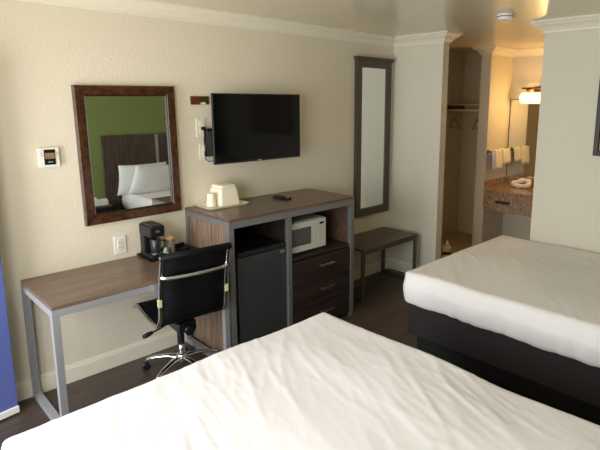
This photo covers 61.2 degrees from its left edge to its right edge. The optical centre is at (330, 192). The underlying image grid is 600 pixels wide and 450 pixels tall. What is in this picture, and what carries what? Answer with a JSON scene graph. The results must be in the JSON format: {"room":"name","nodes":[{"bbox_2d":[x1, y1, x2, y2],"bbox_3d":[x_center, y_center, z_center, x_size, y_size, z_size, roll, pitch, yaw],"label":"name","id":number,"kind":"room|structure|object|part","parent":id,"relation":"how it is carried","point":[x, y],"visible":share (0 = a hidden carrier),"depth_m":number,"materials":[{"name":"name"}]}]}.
{"room":"hotel room","nodes":[
{"label":"hotel room","id":0,"kind":"room"},
{"bbox_2d":[0,0,393,382],"bbox_3d":[-1.069,-0.097,3.829,4.730,2.470,0.120,-10,14,-44],"label":"wall","id":1,"kind":"structure","parent":0,"point":[46,49],"depth_m":3.38,"materials":[{"name":"beige paint"}]},
{"bbox_2d":[37,147,59,167],"bbox_3d":[-1.704,-0.213,3.053,0.115,0.117,0.032,-10,14,-44],"label":"thermostat","id":2,"kind":"object","parent":1,"relation":"attached to","point":[47,157],"visible":1,"depth_m":3.04,"materials":[{"name":"white plastic"}]},
{"bbox_2d":[113,235,126,254],"bbox_3d":[-1.435,0.354,3.442,0.080,0.125,0.012,-10,14,-44],"label":"wall outlet","id":3,"kind":"object","parent":1,"relation":"attached to","point":[119,241],"visible":1,"depth_m":3.44,"materials":[{"name":"white plastic"}]},
{"bbox_2d":[118,239,122,250],"bbox_3d":[-1.432,0.354,3.440,0.034,0.075,0.005,-10,14,-44],"label":"socket","id":4,"kind":"object","parent":3,"relation":"attached to","point":[120,241],"depth_m":3.44,"materials":[{"name":"white plastic"}]},
{"bbox_2d":[71,85,181,225],"bbox_3d":[-1.343,-0.266,3.403,0.668,0.888,0.038,-11,14,-44],"label":"wall mirror","id":5,"kind":"object","parent":1,"relation":"attached to","point":[126,136],"visible":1,"depth_m":3.38,"materials":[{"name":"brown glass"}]},
{"bbox_2d":[190,96,208,104],"bbox_3d":[-0.966,-0.681,3.729,0.151,0.061,0.014,-10,14,-44],"label":"wall plaque","id":6,"kind":"object","parent":1,"relation":"attached to","point":[194,100],"visible":1,"depth_m":3.73,"materials":[{"name":"brown"}]},
{"bbox_2d":[196,118,204,136],"bbox_3d":[-0.969,-0.486,3.764,0.078,0.138,0.010,-10,14,-44],"label":"wall plate","id":7,"kind":"object","parent":1,"relation":"attached to","point":[200,122],"visible":1,"depth_m":3.75,"materials":[{"name":"beige plastic"}]},
{"bbox_2d":[199,121,202,133],"bbox_3d":[-0.966,-0.485,3.762,0.034,0.091,0.004,-10,14,-44],"label":"socket","id":8,"kind":"object","parent":7,"relation":"attached to","point":[200,122],"depth_m":3.76,"materials":[{"name":"white plastic"}]},
{"bbox_2d":[15,258,388,401],"bbox_3d":[-0.988,1.063,4.024,4.630,0.118,0.014,-10,14,-44],"label":"baseboard","id":9,"kind":"structure","parent":1,"relation":"attached to","point":[77,371],"depth_m":3.49,"materials":[{"name":"beige"}]},
{"bbox_2d":[199,144,208,159],"bbox_3d":[-0.955,-0.310,3.810,0.078,0.120,0.010,-10,14,-44],"label":"wall plate","id":10,"kind":"object","parent":1,"relation":"attached to","point":[201,146],"visible":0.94,"depth_m":3.79,"materials":[{"name":"beige plastic"}]},
{"bbox_2d":[18,0,394,46],"bbox_3d":[-0.957,-1.260,3.582,4.630,0.092,0.088,-10,14,-44],"label":"trim","id":11,"kind":"structure","parent":1,"relation":"attached to","point":[149,8],"depth_m":3.71,"materials":[{"name":"beige"}]},
{"bbox_2d":[201,93,299,164],"bbox_3d":[-0.618,-0.516,3.976,0.828,0.513,0.201,-10,14,-44],"label":"television","id":12,"kind":"object","parent":1,"relation":"attached to","point":[245,127],"visible":1,"depth_m":3.86,"materials":[{"name":"black plastic"}]},
{"bbox_3d":[-0.881,-0.361,3.783,0.172,0.262,0.034,0,10,-1],"label":"power cord","id":13,"kind":"part","parent":12,"relation":"part of","materials":[{"name":"black plastic"}]},
{"bbox_2d":[354,56,394,217],"bbox_3d":[0.433,-0.556,5.139,0.568,1.582,0.054,-10,14,-44],"label":"mirror","id":14,"kind":"object","parent":1,"relation":"attached to","point":[373,76],"visible":1,"depth_m":5.12,"materials":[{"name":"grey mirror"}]},
{"bbox_3d":[0.435,-1.316,5.003,0.568,0.038,0.054,-10,14,-44],"label":"cornice","id":15,"kind":"part","parent":14,"relation":"part of","materials":[{"name":"brown"}]},
{"bbox_2d":[0,231,471,449],"bbox_3d":[0.834,1.250,3.619,6.800,0.100,4.200,-10,14,-44],"label":"floor","id":16,"kind":"structure","parent":0,"point":[384,311],"depth_m":3.64,"materials":[{"name":"brown wood"}]},
{"bbox_2d":[20,255,230,419],"bbox_3d":[-1.277,0.869,3.283,1.094,0.760,0.580,-10,14,-44],"label":"writing desk","id":17,"kind":"object","parent":16,"relation":"on","point":[62,293],"visible":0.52,"depth_m":2.99,"materials":[{"name":"brown laminate"}]},
{"bbox_3d":[-1.843,0.930,3.110,0.038,0.698,0.038,-10,14,-44],"label":"leg","id":18,"kind":"part","parent":17,"relation":"part of","materials":[{"name":"grey paint"}]},
{"bbox_3d":[-1.650,0.601,2.856,0.038,0.040,0.510,-10,14,-44],"label":"rail","id":19,"kind":"part","parent":17,"relation":"part of","materials":[{"name":"grey metal"}]},
{"bbox_3d":[-1.460,0.998,2.732,0.038,0.698,0.038,-10,14,-44],"label":"leg","id":20,"kind":"part","parent":17,"relation":"part of","materials":[{"name":"grey paint"}]},
{"bbox_3d":[-1.277,0.536,3.223,1.094,0.040,0.580,-10,14,-44],"label":"apron rail","id":21,"kind":"part","parent":17,"relation":"part of","materials":[{"name":"grey paint"}]},
{"bbox_2d":[137,243,196,261],"bbox_3d":[-1.146,0.423,3.572,0.380,0.016,0.225,-10,14,-44],"label":"tray","id":22,"kind":"object","parent":17,"relation":"on","point":[186,245],"visible":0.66,"depth_m":3.54,"materials":[{"name":"black plastic"}]},
{"bbox_2d":[139,220,165,259],"bbox_3d":[-1.216,0.322,3.464,0.118,0.240,0.185,-10,14,-44],"label":"coffee maker","id":23,"kind":"object","parent":22,"relation":"on","point":[150,231],"visible":0.98,"depth_m":3.42,"materials":[{"name":"black plastic"}]},
{"bbox_3d":[-1.262,0.335,3.502,0.095,0.140,0.070,-10,14,-44],"label":"water tank","id":24,"kind":"part","parent":23,"relation":"part of","materials":[{"name":"black plastic"}]},
{"bbox_3d":[-1.223,0.209,3.441,0.079,0.010,0.150,-10,14,-44],"label":"lid","id":25,"kind":"part","parent":23,"relation":"part of","materials":[{"name":"grey plastic"}]},
{"bbox_2d":[150,237,164,252],"bbox_3d":[-1.185,0.356,3.452,0.098,0.097,0.071,-10,14,-44],"label":"coffee pot","id":26,"kind":"object","parent":23,"relation":"on","point":[155,242],"depth_m":3.42,"materials":[{"name":"clear glass"}]},
{"bbox_2d":[163,247,169,253],"bbox_3d":[-1.132,0.407,3.475,0.048,0.068,0.047,-10,14,-44],"label":"cup","id":27,"kind":"object","parent":22,"relation":"on","point":[166,250],"visible":0.63,"depth_m":3.46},
{"bbox_2d":[164,234,174,252],"bbox_3d":[-1.131,0.359,3.546,0.078,0.138,0.078,-10,14,-44],"label":"jar","id":28,"kind":"object","parent":22,"relation":"on","point":[169,239],"visible":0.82,"depth_m":3.52,"materials":[{"name":"beige"}]},
{"bbox_2d":[175,242,190,250],"bbox_3d":[-1.079,0.391,3.663,0.085,0.035,0.100,-10,14,-44],"label":"holder","id":29,"kind":"object","parent":22,"relation":"on","point":[179,246],"visible":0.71,"depth_m":3.67,"materials":[{"name":"black plastic"}]},
{"bbox_3d":[-0.718,0.869,3.462,0.038,0.698,0.038,-10,14,-44],"label":"leg","id":30,"kind":"part","parent":17,"relation":"part of","materials":[{"name":"grey paint"}]},
{"bbox_2d":[132,242,231,378],"bbox_3d":[-0.989,0.762,3.363,0.570,0.943,0.614,-8,13,-38],"label":"office chair","id":31,"kind":"object","parent":16,"relation":"on","point":[192,283],"visible":0.87,"depth_m":3.17,"materials":[{"name":"black leather"}]},
{"bbox_3d":[-1.163,0.579,3.195,0.025,0.504,0.595,-8,13,-38],"label":"rail","id":32,"kind":"part","parent":31,"relation":"part of","materials":[{"name":"silver metal"}]},
{"bbox_3d":[-1.118,0.885,3.277,0.032,0.031,0.244,5,11,27],"label":"lever","id":33,"kind":"part","parent":31,"relation":"part of","materials":[{"name":"black plastic"}]},
{"bbox_3d":[-1.156,1.127,3.468,0.235,0.058,0.052,1,10,3],"label":"leg","id":34,"kind":"part","parent":31,"relation":"part of","materials":[{"name":"silver metal"}]},
{"bbox_3d":[-1.069,1.151,3.336,0.052,0.058,0.235,4,11,21],"label":"leg","id":35,"kind":"part","parent":31,"relation":"part of","materials":[{"name":"silver metal"}]},
{"bbox_3d":[-1.021,0.750,3.395,0.416,0.093,0.503,-8,13,-38],"label":"seat","id":36,"kind":"part","parent":31,"relation":"part of","materials":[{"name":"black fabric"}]},
{"bbox_3d":[-0.914,1.144,3.376,0.235,0.058,0.052,8,13,38],"label":"leg","id":37,"kind":"part","parent":31,"relation":"part of","materials":[{"name":"silver metal"}]},
{"bbox_3d":[-0.840,0.546,3.132,0.416,0.406,0.092,-8,13,-38],"label":"backrest","id":38,"kind":"part","parent":31,"relation":"part of","materials":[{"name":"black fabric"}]},
{"bbox_3d":[-0.905,1.116,3.534,0.235,0.058,0.052,-6,12,-32],"label":"leg","id":39,"kind":"part","parent":31,"relation":"part of","materials":[{"name":"silver metal"}]},
{"bbox_3d":[-0.827,0.532,3.462,0.025,0.504,0.595,-8,13,-38],"label":"rail","id":40,"kind":"part","parent":31,"relation":"part of","materials":[{"name":"silver metal"}]},
{"bbox_2d":[234,231,286,344],"bbox_3d":[-0.666,0.750,3.868,0.430,0.790,0.508,-10,14,-44],"label":"mini fridge","id":41,"kind":"object","parent":16,"relation":"on","point":[260,261],"visible":0.52,"depth_m":3.68,"materials":[{"name":"black plastic"}]},
{"bbox_2d":[185,188,354,351],"bbox_3d":[-0.437,0.585,4.072,1.239,1.044,0.598,-10,14,-44],"label":"media cabinet","id":42,"kind":"object","parent":16,"relation":"on","point":[320,279],"visible":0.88,"depth_m":3.92,"materials":[{"name":"laminate"}]},
{"bbox_3d":[-1.058,0.634,3.851,0.040,1.024,0.040,-10,14,-44],"label":"leg","id":43,"kind":"part","parent":42,"relation":"part of","materials":[{"name":"grey metal"}]},
{"bbox_3d":[-0.868,0.182,3.577,0.040,0.038,0.496,-10,14,-44],"label":"rail","id":44,"kind":"part","parent":42,"relation":"part of","materials":[{"name":"grey metal"}]},
{"bbox_3d":[-0.870,0.676,3.666,0.024,0.966,0.494,-10,14,-44],"label":"panel","id":45,"kind":"part","parent":42,"relation":"part of","materials":[{"name":"laminate"}]},
{"bbox_2d":[195,200,248,209],"bbox_3d":[-0.827,0.088,3.841,0.360,0.014,0.235,-10,14,-44],"label":"serving tray","id":46,"kind":"object","parent":42,"relation":"on","point":[201,205],"visible":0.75,"depth_m":3.78,"materials":[{"name":"beige plastic"}]},
{"bbox_2d":[206,192,216,207],"bbox_3d":[-0.887,0.053,3.749,0.074,0.102,0.074,-10,14,-44],"label":"cup","id":47,"kind":"object","parent":46,"relation":"on","point":[211,198],"visible":1,"depth_m":3.72,"materials":[{"name":"beige plastic"}]},
{"bbox_2d":[210,182,239,206],"bbox_3d":[-0.817,0.007,3.856,0.180,0.155,0.180,-10,14,-44],"label":"ice bucket","id":48,"kind":"object","parent":46,"relation":"on","point":[226,194],"visible":0.92,"depth_m":3.79,"materials":[{"name":"beige plastic"}]},
{"bbox_3d":[-0.816,-0.059,3.845,0.142,0.022,0.142,-10,14,-44],"label":"bucket lid","id":49,"kind":"part","parent":48,"relation":"part of","materials":[{"name":"beige plastic"}]},
{"bbox_3d":[-0.681,0.725,3.483,0.040,0.976,0.040,-10,14,-44],"label":"leg","id":50,"kind":"part","parent":42,"relation":"part of","materials":[{"name":"grey metal"}]},
{"bbox_3d":[-0.643,0.548,4.275,1.159,1.004,0.010,-10,14,-44],"label":"panel","id":51,"kind":"part","parent":42,"relation":"part of","materials":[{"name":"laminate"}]},
{"bbox_3d":[-0.518,0.592,4.031,0.029,1.004,0.530,-10,14,-44],"label":"divider panel","id":52,"kind":"part","parent":42,"relation":"part of","materials":[{"name":"laminate"}]},
{"bbox_2d":[273,195,291,199],"bbox_3d":[-0.397,0.036,4.107,0.182,0.024,0.052,7,12,32],"label":"remote control","id":53,"kind":"object","parent":42,"relation":"on","point":[274,196],"visible":1,"depth_m":4.08,"materials":[{"name":"black plastic"}]},
{"bbox_3d":[-0.318,0.661,3.840,0.035,0.976,0.036,-10,14,-44],"label":"post","id":54,"kind":"part","parent":42,"relation":"part of","materials":[{"name":"grey metal"}]},
{"bbox_3d":[-0.255,0.147,3.809,1.239,0.048,0.038,-10,14,-44],"label":"rail","id":55,"kind":"part","parent":42,"relation":"part of","materials":[{"name":"grey metal"}]},
{"bbox_2d":[292,213,325,253],"bbox_3d":[-0.305,0.325,4.103,0.412,0.260,0.343,-10,14,-44],"label":"microwave oven","id":56,"kind":"object","parent":42,"relation":"on","point":[308,230],"visible":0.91,"depth_m":4.00,"materials":[{"name":"white plastic"}]},
{"bbox_3d":[-0.230,0.343,3.958,0.312,0.237,0.024,-10,14,-44],"label":"microwave door","id":57,"kind":"part","parent":56,"relation":"part of","materials":[{"name":"white plastic"}]},
{"bbox_3d":[-0.084,0.318,4.102,0.098,0.237,0.023,-10,14,-44],"label":"control panel","id":58,"kind":"part","parent":56,"relation":"part of","materials":[{"name":"white plastic"}]},
{"bbox_2d":[292,237,348,261],"bbox_3d":[-0.266,0.443,4.241,0.658,0.021,0.544,-10,14,-44],"label":"shelf","id":59,"kind":"object","parent":42,"relation":"attached to","point":[332,243],"depth_m":4.12,"materials":[{"name":"laminate"}]},
{"bbox_3d":[-0.247,0.560,4.241,0.641,0.191,0.512,-10,14,-44],"label":"drawer","id":60,"kind":"part","parent":42,"relation":"part of","materials":[{"name":"laminate"}]},
{"bbox_3d":[-0.248,0.754,4.276,0.641,0.191,0.512,-10,14,-44],"label":"drawer","id":61,"kind":"part","parent":42,"relation":"part of","materials":[{"name":"laminate"}]},
{"bbox_3d":[-0.248,0.948,4.310,0.641,0.191,0.512,-10,14,-44],"label":"drawer","id":62,"kind":"part","parent":42,"relation":"part of","materials":[{"name":"laminate"}]},
{"bbox_3d":[-0.032,0.570,4.074,0.155,0.018,0.032,-10,14,-44],"label":"drawer handle","id":63,"kind":"part","parent":42,"relation":"part of","materials":[{"name":"silver metal"}]},
{"bbox_3d":[-0.032,0.764,4.109,0.155,0.018,0.032,-10,14,-44],"label":"drawer handle","id":64,"kind":"part","parent":42,"relation":"part of","materials":[{"name":"silver metal"}]},
{"bbox_3d":[-0.033,0.958,4.143,0.155,0.018,0.032,-10,14,-44],"label":"drawer handle","id":65,"kind":"part","parent":42,"relation":"part of","materials":[{"name":"silver metal"}]},
{"bbox_3d":[-0.021,0.529,4.501,0.024,0.966,0.494,-10,14,-44],"label":"panel","id":66,"kind":"part","parent":42,"relation":"part of","materials":[{"name":"laminate"}]},
{"bbox_3d":[0.167,0.577,4.317,0.040,0.976,0.040,-10,14,-44],"label":"leg","id":67,"kind":"part","parent":42,"relation":"part of","materials":[{"name":"grey metal"}]},
{"bbox_2d":[353,227,416,301],"bbox_3d":[0.430,0.688,5.060,0.832,0.497,0.442,-10,14,-44],"label":"bench","id":68,"kind":"object","parent":16,"relation":"on","point":[382,238],"visible":0.69,"depth_m":4.98,"materials":[{"name":"brown wood"}]},
{"bbox_3d":[0.291,0.789,4.643,0.030,0.445,0.028,-10,14,-44],"label":"leg","id":69,"kind":"part","parent":68,"relation":"part of","materials":[{"name":"grey metal"}]},
{"bbox_3d":[0.569,0.639,5.486,0.030,0.445,0.028,-10,14,-44],"label":"leg","id":70,"kind":"part","parent":68,"relation":"part of","materials":[{"name":"grey metal"}]},
{"bbox_3d":[0.431,0.479,5.022,0.832,0.032,0.438,-10,14,-44],"label":"apron rail","id":71,"kind":"part","parent":68,"relation":"part of","materials":[{"name":"grey metal"}]},
{"bbox_3d":[0.859,0.690,5.200,0.030,0.445,0.028,-10,14,-44],"label":"leg","id":72,"kind":"part","parent":68,"relation":"part of","materials":[{"name":"grey metal"}]},
{"bbox_2d":[442,240,450,254],"bbox_3d":[1.429,0.656,6.227,0.110,0.154,0.240,3,10,15],"label":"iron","id":73,"kind":"object","parent":16,"relation":"on","point":[446,250],"visible":0.99,"depth_m":6.13,"materials":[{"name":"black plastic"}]},
{"bbox_2d":[407,303,599,425],"bbox_3d":[1.810,0.933,3.389,1.426,0.608,2.160,-10,14,-44],"label":"bed","id":74,"kind":"object","parent":16,"relation":"on","point":[571,386],"visible":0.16,"depth_m":3.12,"materials":[{"name":"black fabric"}]},
{"bbox_2d":[403,235,599,367],"bbox_3d":[1.810,0.710,3.349,1.534,0.243,2.272,-10,14,-44],"label":"sheet","id":75,"kind":"object","parent":74,"relation":"on","point":[546,297],"visible":1,"depth_m":3.29,"materials":[{"name":"white fabric"}]},
{"bbox_3d":[0.137,1.240,1.702,1.587,0.592,2.098,-10,14,-44],"label":"bed","id":76,"kind":"object","parent":16,"relation":"on","visible":0},
{"bbox_2d":[1,312,599,449],"bbox_3d":[0.137,1.020,1.662,1.700,0.251,2.209,-10,14,-44],"label":"sheet","id":77,"kind":"object","parent":76,"relation":"on","point":[322,381],"visible":1,"depth_m":1.99,"materials":[{"name":"white fabric"}]},
{"bbox_2d":[154,0,599,52],"bbox_3d":[0.839,-1.280,3.167,6.800,0.100,4.200,-10,14,-44],"label":"ceiling","id":78,"kind":"structure","parent":0,"point":[479,25],"depth_m":3.81,"materials":[{"name":"beige paint"}]},
{"bbox_2d":[496,13,514,20],"bbox_3d":[1.309,-1.317,3.792,0.132,0.046,0.132,-10,14,-44],"label":"smoke detector","id":79,"kind":"object","parent":78,"relation":"attached to","point":[501,16],"visible":1,"depth_m":3.75,"materials":[{"name":"white plastic"}]},
{"bbox_2d":[441,51,464,235],"bbox_3d":[1.086,-0.560,6.442,1.870,2.470,0.170,-10,14,-44],"label":"wall","id":80,"kind":"structure","parent":0,"point":[456,68],"depth_m":6.89,"materials":[{"name":"beige paint"}]},
{"bbox_2d":[472,54,512,245],"bbox_3d":[2.048,-0.552,6.413,0.550,2.470,0.130,-10,14,-44],"label":"wall","id":81,"kind":"structure","parent":0,"point":[496,70],"depth_m":6.28,"materials":[{"name":"beige paint"}]},
{"bbox_2d":[472,45,495,54],"bbox_3d":[1.825,-1.684,5.982,0.088,0.092,0.306,-10,14,-44],"label":"trim","id":82,"kind":"structure","parent":81,"relation":"attached to","point":[483,50],"depth_m":5.98,"materials":[{"name":"beige"}]},
{"bbox_2d":[492,45,516,56],"bbox_3d":[2.096,-1.704,6.098,0.638,0.092,0.088,-10,14,-44],"label":"trim","id":83,"kind":"structure","parent":81,"relation":"attached to","point":[499,50],"depth_m":6.08,"materials":[{"name":"beige"}]},
{"bbox_3d":[2.111,-0.531,6.349,0.529,0.043,0.052,-10,14,-44],"label":"towel bar","id":84,"kind":"object","parent":81,"relation":"attached to","visible":0},
{"bbox_2d":[489,150,494,170],"bbox_3d":[1.981,-0.396,6.197,0.074,0.250,0.064,-10,14,-44],"label":"hand towel","id":85,"kind":"object","parent":84,"relation":"hanging from","point":[492,154],"visible":1,"depth_m":6.19,"materials":[{"name":"white fabric"}]},
{"bbox_2d":[494,149,502,169],"bbox_3d":[2.074,-0.418,6.288,0.184,0.252,0.077,-10,14,-44],"label":"hand towel","id":86,"kind":"object","parent":84,"relation":"hanging from","point":[498,153],"visible":0.94,"depth_m":6.27,"materials":[{"name":"beige fabric"}]},
{"bbox_2d":[502,148,510,163],"bbox_3d":[2.218,-0.470,6.424,0.199,0.197,0.077,-10,14,-44],"label":"hand towel","id":87,"kind":"object","parent":84,"relation":"hanging from","point":[506,152],"visible":0.95,"depth_m":6.41,"materials":[{"name":"beige fabric"}]},
{"bbox_2d":[389,28,599,265],"bbox_3d":[1.813,-0.185,4.353,0.100,2.470,4.200,-10,14,-44],"label":"wall","id":88,"kind":"structure","parent":0,"point":[566,191],"depth_m":4.31,"materials":[{"name":"beige paint"}]},
{"bbox_2d":[389,258,420,272],"bbox_3d":[0.852,0.816,5.426,0.014,0.118,0.600,-10,14,-44],"label":"baseboard","id":89,"kind":"structure","parent":88,"relation":"attached to","point":[395,264],"depth_m":5.51,"materials":[{"name":"beige"}]},
{"bbox_2d":[394,31,446,46],"bbox_3d":[0.862,-1.502,4.953,0.088,0.092,0.688,-10,14,-44],"label":"trim","id":90,"kind":"structure","parent":88,"relation":"attached to","point":[433,37],"depth_m":4.93,"materials":[{"name":"beige"}]},
{"bbox_2d":[444,31,462,42],"bbox_3d":[1.140,-1.476,4.810,0.276,0.092,0.088,-10,14,-44],"label":"trim","id":91,"kind":"structure","parent":88,"relation":"attached to","point":[450,36],"depth_m":4.81,"materials":[{"name":"beige"}]},
{"bbox_2d":[530,14,599,32],"bbox_3d":[2.411,-1.226,3.426,0.088,0.092,2.126,-10,14,-44],"label":"trim","id":92,"kind":"structure","parent":88,"relation":"attached to","point":[592,21],"depth_m":3.96,"materials":[{"name":"beige wood"}]},
{"bbox_2d":[593,81,599,155],"bbox_3d":[2.366,-0.540,3.628,0.031,0.612,0.858,-10,14,-44],"label":"framed picture","id":93,"kind":"object","parent":88,"relation":"attached to","point":[596,147],"visible":1,"depth_m":3.93,"materials":[{"name":"black"}]},
{"bbox_2d":[457,52,542,240],"bbox_3d":[2.783,-0.502,6.142,0.100,2.470,3.000,-10,14,-44],"label":"wall","id":94,"kind":"structure","parent":0,"point":[526,71],"depth_m":6.80,"materials":[{"name":"beige paint"}]},
{"bbox_2d":[447,104,478,111],"bbox_3d":[1.850,-1.109,6.601,0.414,0.088,0.547,-10,14,-44],"label":"closet shelf","id":95,"kind":"object","parent":94,"relation":"attached to","point":[451,107],"visible":0.56,"depth_m":6.58,"materials":[{"name":"wood"}]},
{"bbox_2d":[449,111,460,128],"bbox_3d":[1.610,-0.951,6.594,0.024,0.224,0.387,-2,10,-10],"label":"clothes hanger","id":96,"kind":"object","parent":95,"relation":"hanging from","point":[454,118],"visible":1,"depth_m":6.58,"materials":[{"name":"brown wood"}]},
{"bbox_3d":[1.713,-1.054,6.472,0.026,0.025,0.547,-10,14,-44],"label":"hanging rod","id":97,"kind":"part","parent":95,"relation":"part of","materials":[{"name":"white metal"}]},
{"bbox_2d":[472,112,478,129],"bbox_3d":[1.843,-0.909,6.364,0.024,0.224,0.387,7,12,32],"label":"clothes hanger","id":98,"kind":"object","parent":95,"relation":"hanging from","point":[477,112],"visible":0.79,"depth_m":6.31,"materials":[{"name":"brown wood"}]},
{"bbox_2d":[483,176,533,216],"bbox_3d":[2.683,0.100,5.861,0.579,0.358,1.698,-10,14,-44],"label":"countertop","id":99,"kind":"structure","parent":94,"relation":"attached to","point":[499,195],"depth_m":6.12,"materials":[{"name":"stone"}]},
{"bbox_3d":[2.065,0.121,6.090,0.010,0.033,0.185,-10,14,-44],"label":"drawer pull","id":100,"kind":"part","parent":99,"relation":"part of","materials":[{"name":"black metal"}]},
{"bbox_3d":[2.494,0.200,5.687,0.022,0.223,1.698,-10,14,-44],"label":"apron drawer","id":101,"kind":"part","parent":99,"relation":"part of","materials":[{"name":"stone"}]},
{"bbox_2d":[511,178,531,187],"bbox_3d":[2.382,-0.118,6.309,0.165,0.118,0.268,-10,14,-44],"label":"folded cloth","id":102,"kind":"object","parent":99,"relation":"on","point":[516,183],"visible":1,"depth_m":6.28,"materials":[{"name":"beige fabric"}]},
{"bbox_2d":[484,176,533,188],"bbox_3d":[2.687,-0.027,5.841,0.569,0.100,1.698,-10,14,-44],"label":"backsplash","id":103,"kind":"structure","parent":94,"relation":"attached to","point":[490,183],"depth_m":6.44,"materials":[{"name":"stone"}]},
{"bbox_2d":[506,99,539,178],"bbox_3d":[2.853,-0.605,5.973,0.010,0.984,1.592,-10,14,-44],"label":"vanity mirror","id":104,"kind":"object","parent":94,"relation":"attached to","point":[524,118],"visible":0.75,"depth_m":6.39,"materials":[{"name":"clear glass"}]},
{"bbox_3d":[2.853,-0.605,5.973,0.010,0.984,1.592,-10,14,-44],"label":"edge trim","id":105,"kind":"part","parent":104,"relation":"part of","materials":[{"name":"brown metal"}]},
{"bbox_2d":[514,47,543,56],"bbox_3d":[2.984,-1.614,5.606,0.088,0.092,2.050,-10,14,-44],"label":"trim","id":106,"kind":"structure","parent":94,"relation":"attached to","point":[535,51],"depth_m":6.16,"materials":[{"name":"beige"}]},
{"bbox_2d":[519,87,540,103],"bbox_3d":[2.596,-1.162,6.023,0.165,0.201,0.665,-10,14,-44],"label":"vanity light","id":107,"kind":"object","parent":94,"relation":"attached to","point":[525,98],"visible":0.48,"depth_m":6.13,"materials":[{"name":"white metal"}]},
{"bbox_3d":[2.585,-1.126,6.018,0.132,0.132,0.665,-10,14,-44],"label":"lamp shade","id":108,"kind":"part","parent":107,"relation":"part of","materials":[{"name":"white glass"}]},
{"bbox_3d":[-1.392,0.422,0.922,0.100,2.470,3.600,-10,14,-44],"label":"wall","id":109,"kind":"structure","parent":0,"visible":0},
{"bbox_2d":[0,256,19,419],"bbox_3d":[-2.115,0.363,2.429,0.122,2.028,0.954,8,13,36],"label":"door","id":110,"kind":"structure","parent":109,"relation":"in","point":[9,406],"depth_m":2.91,"materials":[{"name":"blue paint"}]}
]}

